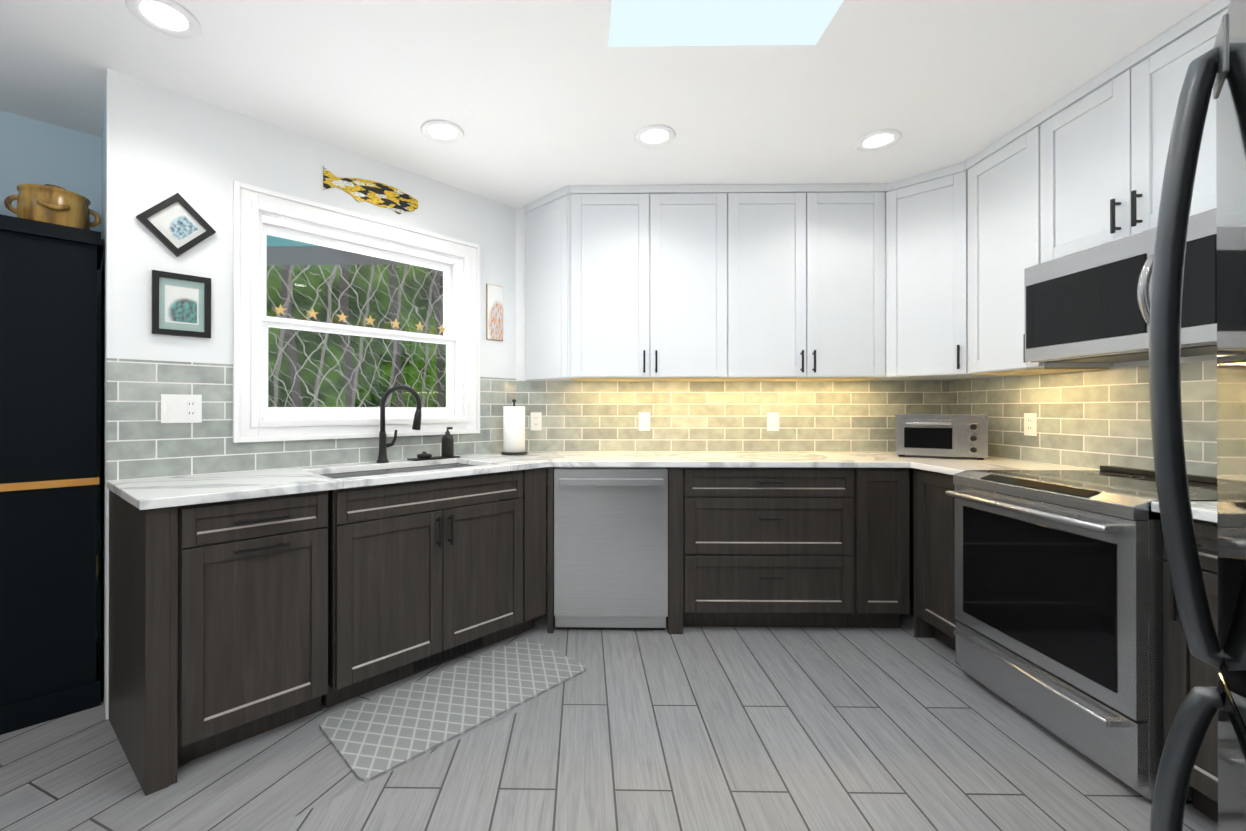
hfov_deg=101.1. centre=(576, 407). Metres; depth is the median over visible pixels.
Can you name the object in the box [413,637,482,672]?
air vent grille
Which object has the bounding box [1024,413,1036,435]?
electrical outlet
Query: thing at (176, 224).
picture frame
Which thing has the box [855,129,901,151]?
recessed light
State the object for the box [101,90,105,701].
wall
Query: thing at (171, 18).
recessed light
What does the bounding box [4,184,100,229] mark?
crock
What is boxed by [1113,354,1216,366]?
wall
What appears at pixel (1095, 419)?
backsplash
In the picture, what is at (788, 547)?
base cabinet
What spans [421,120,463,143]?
recessed light
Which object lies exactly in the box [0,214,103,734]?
hutch
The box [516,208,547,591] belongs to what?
wall
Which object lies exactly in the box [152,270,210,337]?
picture frame
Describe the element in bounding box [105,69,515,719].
wall
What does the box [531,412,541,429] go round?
electrical outlet
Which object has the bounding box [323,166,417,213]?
fish decoration
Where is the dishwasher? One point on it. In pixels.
(610, 548)
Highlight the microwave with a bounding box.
[1024,208,1216,362]
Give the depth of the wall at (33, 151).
2.38 m
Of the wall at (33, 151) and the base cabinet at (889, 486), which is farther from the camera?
the base cabinet at (889, 486)
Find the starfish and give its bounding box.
[274,304,446,333]
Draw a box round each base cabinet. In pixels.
[109,463,545,795]
[666,467,870,633]
[871,468,908,627]
[908,468,1220,822]
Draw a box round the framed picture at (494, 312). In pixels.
[486,284,502,340]
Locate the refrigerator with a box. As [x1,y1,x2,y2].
[1149,0,1245,830]
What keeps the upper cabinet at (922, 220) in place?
attached to the wall at (520, 282)
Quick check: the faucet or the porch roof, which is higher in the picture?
the porch roof
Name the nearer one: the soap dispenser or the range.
the range
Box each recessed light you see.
[125,0,201,38]
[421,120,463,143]
[634,125,675,147]
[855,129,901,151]
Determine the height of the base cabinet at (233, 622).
0.887 m
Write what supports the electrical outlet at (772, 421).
attached to the backsplash
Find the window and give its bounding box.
[233,181,479,442]
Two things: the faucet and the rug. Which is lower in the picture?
the rug
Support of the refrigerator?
on the floor
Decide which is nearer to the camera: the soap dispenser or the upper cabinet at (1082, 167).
the upper cabinet at (1082, 167)
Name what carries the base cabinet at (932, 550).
on the floor
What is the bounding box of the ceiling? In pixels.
[0,0,1212,207]
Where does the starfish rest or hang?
hanging from the window
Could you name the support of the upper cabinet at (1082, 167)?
attached to the wall at (1183, 359)
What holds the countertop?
on the base cabinet at (233, 622)
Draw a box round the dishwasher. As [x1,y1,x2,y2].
[554,467,667,629]
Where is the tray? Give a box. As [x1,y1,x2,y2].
[407,451,459,460]
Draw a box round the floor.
[0,592,1217,830]
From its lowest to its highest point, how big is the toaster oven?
0.245 m
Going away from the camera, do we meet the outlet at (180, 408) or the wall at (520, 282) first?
the outlet at (180, 408)
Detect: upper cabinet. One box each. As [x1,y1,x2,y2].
[524,189,559,379]
[560,185,715,380]
[716,183,903,380]
[876,161,992,379]
[966,0,1230,375]
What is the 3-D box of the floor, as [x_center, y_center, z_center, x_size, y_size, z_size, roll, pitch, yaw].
[-1.922,1.232,0.969,9.200,0.060,7.100,0,0,1]
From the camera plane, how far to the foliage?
6.75 m
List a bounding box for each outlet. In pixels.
[161,394,201,422]
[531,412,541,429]
[639,412,649,430]
[767,412,778,430]
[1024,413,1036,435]
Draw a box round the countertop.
[107,451,1216,524]
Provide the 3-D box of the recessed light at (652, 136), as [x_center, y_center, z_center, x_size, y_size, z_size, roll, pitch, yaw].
[0.378,-1.305,2.462,0.200,0.010,0.200,0,0,1]
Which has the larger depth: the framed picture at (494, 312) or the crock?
the framed picture at (494, 312)
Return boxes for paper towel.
[501,399,526,454]
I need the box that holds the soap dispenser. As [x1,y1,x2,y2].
[442,427,453,456]
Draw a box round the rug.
[319,638,585,781]
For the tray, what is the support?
on the countertop
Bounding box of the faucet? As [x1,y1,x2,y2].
[376,385,421,462]
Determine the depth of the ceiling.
2.04 m
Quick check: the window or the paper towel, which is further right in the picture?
the paper towel
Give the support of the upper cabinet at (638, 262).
attached to the wall at (520, 282)
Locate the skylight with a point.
(642, 23)
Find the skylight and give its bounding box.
[608,0,843,46]
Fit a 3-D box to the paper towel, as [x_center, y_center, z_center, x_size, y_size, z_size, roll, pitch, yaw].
[-0.379,0.116,3.128,0.160,0.336,0.160,0,0,1]
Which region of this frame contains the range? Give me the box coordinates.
[945,465,1216,802]
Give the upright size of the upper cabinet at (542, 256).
1.128 m
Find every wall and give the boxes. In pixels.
[0,110,101,656]
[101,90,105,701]
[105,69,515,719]
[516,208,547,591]
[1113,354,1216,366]
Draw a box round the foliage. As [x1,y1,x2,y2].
[266,265,445,406]
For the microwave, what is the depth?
1.90 m
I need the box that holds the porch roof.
[267,235,410,264]
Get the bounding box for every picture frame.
[136,193,215,256]
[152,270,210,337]
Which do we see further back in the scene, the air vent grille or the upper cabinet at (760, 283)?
the upper cabinet at (760, 283)
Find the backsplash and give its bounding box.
[106,358,1216,486]
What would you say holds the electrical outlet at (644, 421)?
attached to the backsplash
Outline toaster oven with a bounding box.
[895,414,987,459]
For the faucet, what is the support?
on the countertop

